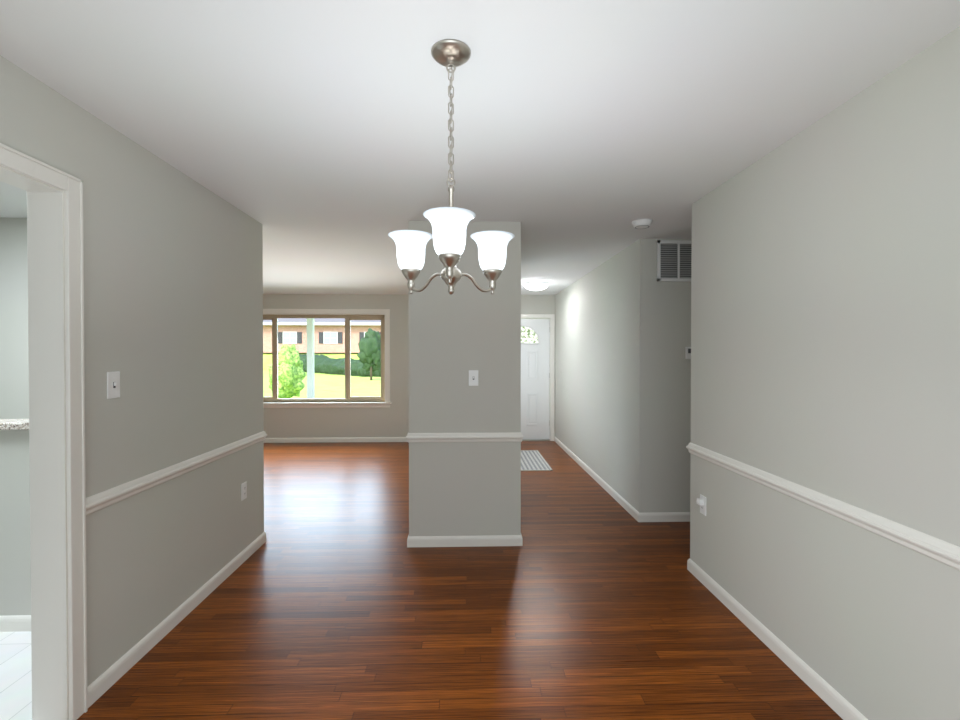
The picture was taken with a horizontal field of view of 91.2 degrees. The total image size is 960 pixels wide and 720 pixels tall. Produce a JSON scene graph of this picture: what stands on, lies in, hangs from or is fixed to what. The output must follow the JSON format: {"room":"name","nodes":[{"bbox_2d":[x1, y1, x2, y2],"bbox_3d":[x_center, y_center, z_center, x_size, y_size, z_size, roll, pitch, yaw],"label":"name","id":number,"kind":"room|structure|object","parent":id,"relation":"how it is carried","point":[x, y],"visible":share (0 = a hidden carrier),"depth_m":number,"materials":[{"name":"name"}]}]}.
{"room":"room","nodes":[
{"label":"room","id":0,"kind":"room"},
{"bbox_2d":[0,218,28,418],"bbox_3d":[-4.047,0.183,3.475,4.531,2.440,0.120,0,1,-2],"label":"wall","id":1,"kind":"structure","parent":0,"point":[14,384],"depth_m":3.43,"materials":[{"name":"grey paint"}]},
{"bbox_2d":[0,430,30,615],"bbox_3d":[-2.716,0.888,2.504,1.930,1.050,0.120,0,1,-2],"label":"wall","id":2,"kind":"structure","parent":0,"point":[15,579],"depth_m":2.45,"materials":[{"name":"grey paint"}]},
{"bbox_2d":[0,419,28,429],"bbox_3d":[-2.741,0.342,2.494,1.979,0.036,0.168,0,1,-2],"label":"countertop","id":3,"kind":"structure","parent":2,"relation":"on","point":[14,424],"depth_m":2.42,"materials":[{"name":"stone"}]},
{"bbox_2d":[0,615,30,631],"bbox_3d":[-2.715,1.375,2.442,1.929,0.078,0.013,0,1,-2],"label":"baseboard","id":4,"kind":"structure","parent":2,"relation":"attached to","point":[14,623],"depth_m":2.45,"materials":[{"name":"white"}]},
{"bbox_2d":[0,631,31,719],"bbox_3d":[-3.119,1.430,0.886,3.021,0.002,5.140,0,1,-2],"label":"floor","id":5,"kind":"structure","parent":0,"point":[15,678],"depth_m":2.10,"materials":[{"name":"white tile"}]},
{"bbox_2d":[0,55,263,686],"bbox_3d":[-1.641,0.210,0.980,0.120,2.440,5.260,0,1,-2],"label":"wall","id":6,"kind":"structure","parent":0,"point":[173,295],"depth_m":2.34,"materials":[{"name":"grey paint"}]},
{"bbox_2d":[0,143,87,719],"bbox_3d":[-1.655,0.356,1.404,0.168,2.138,0.968,0,1,-2],"label":"door frame","id":7,"kind":"structure","parent":6,"relation":"attached to","point":[55,266],"depth_m":1.82,"materials":[{"name":"white wood"}]},
{"bbox_2d":[107,371,119,398],"bbox_3d":[-1.608,0.110,2.069,0.016,0.117,0.072,0,1,-2],"label":"light switch","id":8,"kind":"object","parent":6,"relation":"attached to","point":[113,384],"visible":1,"depth_m":2.06,"materials":[{"name":"white plastic"}]},
{"bbox_2d":[87,532,265,707],"bbox_3d":[-1.630,1.372,2.757,0.013,0.078,1.714,0,1,-2],"label":"baseboard","id":9,"kind":"structure","parent":6,"relation":"attached to","point":[97,688],"depth_m":2.39,"materials":[{"name":"white wood"}]},
{"bbox_2d":[86,431,266,514],"bbox_3d":[-1.628,0.590,2.765,0.021,0.070,1.745,0,1,-2],"label":"trim","id":10,"kind":"structure","parent":6,"relation":"attached to","point":[96,502],"depth_m":2.39,"materials":[{"name":"white wood"}]},
{"bbox_2d":[241,481,246,500],"bbox_3d":[-1.650,0.917,3.291,0.008,0.117,0.072,0,1,-2],"label":"outlet","id":11,"kind":"object","parent":6,"relation":"attached to","point":[243,490],"visible":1,"depth_m":3.27,"materials":[{"name":"white plastic"}]},
{"bbox_2d":[263,294,554,437],"bbox_3d":[-2.538,0.137,7.825,7.825,2.440,0.160,0,1,-2],"label":"wall","id":12,"kind":"structure","parent":0,"point":[392,420],"depth_m":7.77,"materials":[{"name":"grey paint"}]},
{"bbox_2d":[263,315,384,401],"bbox_3d":[-2.809,-0.026,7.835,2.461,1.452,0.060,0,1,-2],"label":"slider","id":13,"kind":"object","parent":12,"relation":"attached to","point":[275,371],"visible":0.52,"depth_m":7.83,"materials":[{"name":"beige"}]},
{"bbox_2d":[263,309,390,407],"bbox_3d":[-2.807,-0.027,7.762,2.675,1.624,0.145,0,1,-2],"label":"window","id":14,"kind":"structure","parent":12,"relation":"in","point":[386,313],"depth_m":7.74,"materials":[{"name":"white"}]},
{"bbox_2d":[264,437,406,442],"bbox_3d":[-3.142,1.319,7.732,6.612,0.078,0.013,0,1,-2],"label":"baseboard","id":15,"kind":"structure","parent":12,"relation":"attached to","point":[333,439],"depth_m":7.75,"materials":[{"name":"white wood"}]},
{"bbox_2d":[521,319,549,438],"bbox_3d":[0.720,0.320,7.912,0.918,2.028,0.068,0,1,-2],"label":"front door","id":16,"kind":"structure","parent":12,"relation":"in","point":[535,378],"depth_m":7.90,"materials":[{"name":"white wood"}]},
{"bbox_2d":[521,314,554,440],"bbox_3d":[0.716,0.295,7.918,1.054,2.122,0.184,0,1,-2],"label":"door frame","id":17,"kind":"structure","parent":12,"relation":"attached to","point":[551,317],"depth_m":7.85,"materials":[{"name":"white wood"}]},
{"bbox_2d":[77,441,842,719],"bbox_3d":[-0.902,1.406,3.198,10.800,0.001,9.620,0,1,-2],"label":"floor","id":18,"kind":"structure","parent":0,"point":[333,597],"depth_m":2.50,"materials":[{"name":"brown wood"}]},
{"bbox_2d":[521,450,552,470],"bbox_3d":[0.568,1.367,6.436,0.633,0.009,1.208,0,1,-2],"label":"runner rug","id":19,"kind":"object","parent":18,"relation":"on","point":[532,460],"visible":0.48,"depth_m":6.26,"materials":[{"name":"grey fabric"}]},
{"bbox_2d":[408,221,520,535],"bbox_3d":[-0.141,0.173,4.415,0.841,2.440,1.770,0,1,-2],"label":"wall","id":20,"kind":"structure","parent":0,"point":[464,488],"depth_m":3.53,"materials":[{"name":"grey paint"}]},
{"bbox_2d":[407,535,411,546],"bbox_3d":[-0.568,1.354,4.407,0.013,0.078,1.783,0,1,-2],"label":"baseboard","id":21,"kind":"structure","parent":20,"relation":"attached to","point":[409,540],"depth_m":3.52,"materials":[{"name":"white wood"}]},
{"bbox_2d":[406,432,523,441],"bbox_3d":[-0.112,0.582,3.524,0.883,0.070,0.021,0,1,-2],"label":"trim","id":22,"kind":"structure","parent":20,"relation":"attached to","point":[499,436],"depth_m":3.52,"materials":[{"name":"white wood"}]},
{"bbox_2d":[412,535,519,546],"bbox_3d":[-0.117,1.363,3.536,0.810,0.078,0.013,0,1,-2],"label":"baseboard","id":23,"kind":"structure","parent":20,"relation":"attached to","point":[485,540],"depth_m":3.53,"materials":[{"name":"white wood"}]},
{"bbox_2d":[469,370,477,385],"bbox_3d":[-0.048,0.136,3.524,0.072,0.117,0.016,0,1,-2],"label":"light switch","id":24,"kind":"object","parent":20,"relation":"attached to","point":[473,377],"visible":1,"depth_m":3.53,"materials":[{"name":"white plastic"}]},
{"bbox_2d":[0,0,959,294],"bbox_3d":[-0.900,-1.108,3.121,11.200,0.150,9.920,0,1,-2],"label":"ceiling","id":25,"kind":"structure","parent":0,"point":[312,136],"depth_m":1.84,"materials":[{"name":"paint"}]},
{"bbox_2d":[388,39,514,294],"bbox_3d":[-0.095,-0.616,1.516,0.440,0.800,0.402,0,1,-2],"label":"light","id":26,"kind":"object","parent":25,"relation":"hanging from","point":[449,224],"visible":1,"depth_m":1.55,"materials":[{"name":"white glass"}]},
{"bbox_2d":[523,282,548,290],"bbox_3d":[0.783,-1.022,6.574,0.356,0.097,0.356,0,1,-2],"label":"flush-mount ceiling light","id":27,"kind":"object","parent":25,"relation":"attached to","point":[535,286],"visible":1,"depth_m":6.46,"materials":[{"name":"white glass"}]},
{"bbox_2d":[632,219,651,228],"bbox_3d":[1.214,-1.016,3.521,0.144,0.042,0.144,0,1,-2],"label":"smoke detector","id":28,"kind":"object","parent":25,"relation":"attached to","point":[641,223],"visible":1,"depth_m":3.48,"materials":[{"name":"white plastic"}]},
{"bbox_2d":[634,239,691,512],"bbox_3d":[2.981,0.176,4.159,3.215,2.440,0.120,0,1,-2],"label":"wall","id":29,"kind":"structure","parent":0,"point":[662,398],"depth_m":4.04,"materials":[{"name":"grey paint"}]},
{"bbox_2d":[640,512,689,521],"bbox_3d":[2.926,1.357,4.103,3.090,0.078,0.013,0,1,-2],"label":"baseboard","id":30,"kind":"structure","parent":29,"relation":"attached to","point":[657,516],"depth_m":4.06,"materials":[{"name":"white wood"}]},
{"bbox_2d":[657,240,691,281],"bbox_3d":[1.707,-0.851,4.042,0.370,0.352,0.012,0,1,-2],"label":"air vent","id":31,"kind":"object","parent":29,"relation":"in","point":[673,260],"visible":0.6,"depth_m":4.04,"materials":[{"name":"grey metal"}]},
{"bbox_2d":[685,347,690,358],"bbox_3d":[1.817,-0.060,4.046,0.090,0.105,0.027,0,1,-2],"label":"thermostat","id":32,"kind":"object","parent":29,"relation":"attached to","point":[687,352],"visible":0.52,"depth_m":4.04,"materials":[{"name":"white plastic"}]},
{"bbox_2d":[555,27,959,719],"bbox_3d":[1.465,0.186,3.160,0.120,2.440,9.420,0,1,-2],"label":"wall","id":33,"kind":"structure","parent":0,"point":[825,306],"depth_m":1.93,"materials":[{"name":"grey paint"}]},
{"bbox_2d":[554,437,639,521],"bbox_3d":[1.309,1.338,5.963,0.013,0.078,3.833,0,1,-2],"label":"baseboard","id":34,"kind":"structure","parent":33,"relation":"attached to","point":[630,509],"depth_m":5.07,"materials":[{"name":"white wood"}]},
{"bbox_2d":[696,494,705,515],"bbox_3d":[1.390,0.915,2.967,0.042,0.117,0.072,0,1,-2],"label":"outlet","id":35,"kind":"object","parent":33,"relation":"attached to","point":[701,501],"visible":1,"depth_m":2.95,"materials":[{"name":"white plastic"}]},
{"bbox_2d":[687,558,867,719],"bbox_3d":[1.473,1.392,0.811,0.013,0.078,4.698,0,1,-2],"label":"baseboard","id":36,"kind":"structure","parent":33,"relation":"attached to","point":[842,707],"depth_m":2.21,"materials":[{"name":"white wood"}]},
{"bbox_2d":[686,442,959,569],"bbox_3d":[1.470,0.610,0.807,0.021,0.070,4.706,0,1,-2],"label":"trim","id":37,"kind":"structure","parent":33,"relation":"attached to","point":[940,550],"depth_m":1.83,"materials":[{"name":"white wood"}]},
{"label":"outside","id":38,"kind":"structure","parent":0,"visible":0},
{"bbox_2d":[263,353,380,398],"bbox_3d":[-16.904,0.008,59.434,90.000,1.800,100.120,0,1,-2],"label":"lawn","id":39,"kind":"structure","parent":38,"point":[336,382],"depth_m":24.54,"materials":[{"name":"yellow plant"}]},
{"bbox_2d":[267,343,306,398],"bbox_3d":[-5.673,0.474,13.855,1.025,1.939,0.960,0,1,-2],"label":"young tree","id":40,"kind":"object","parent":39,"relation":"on","point":[287,365],"depth_m":13.64,"materials":[{"name":"green plant"}]},
{"bbox_2d":[307,318,314,398],"bbox_3d":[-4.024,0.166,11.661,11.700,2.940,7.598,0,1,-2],"label":"post","id":41,"kind":"object","parent":39,"relation":"on","point":[310,356],"depth_m":9.48,"materials":[{"name":"white"}]},
{"bbox_2d":[263,318,380,352],"bbox_3d":[-19.809,-3.635,56.351,33.200,5.550,11.420,0,1,-2],"label":"brick house","id":42,"kind":"structure","parent":39,"relation":"on","point":[338,335],"depth_m":51.39,"materials":[{"name":"beige"}]},
{"bbox_2d":[299,354,380,376],"bbox_3d":[-13.695,0.436,41.548,3.390,2.113,21.813,0,1,-39],"label":"bushes","id":43,"kind":"object","parent":39,"relation":"on","point":[327,367],"depth_m":37.17,"materials":[{"name":"green plant"}]},
{"bbox_2d":[357,328,380,379],"bbox_3d":[-6.618,-0.322,28.792,1.692,3.312,1.544,0,1,-2],"label":"tree","id":44,"kind":"object","parent":39,"relation":"on","point":[364,348],"depth_m":28.49,"materials":[{"name":"green plant"}]}
]}

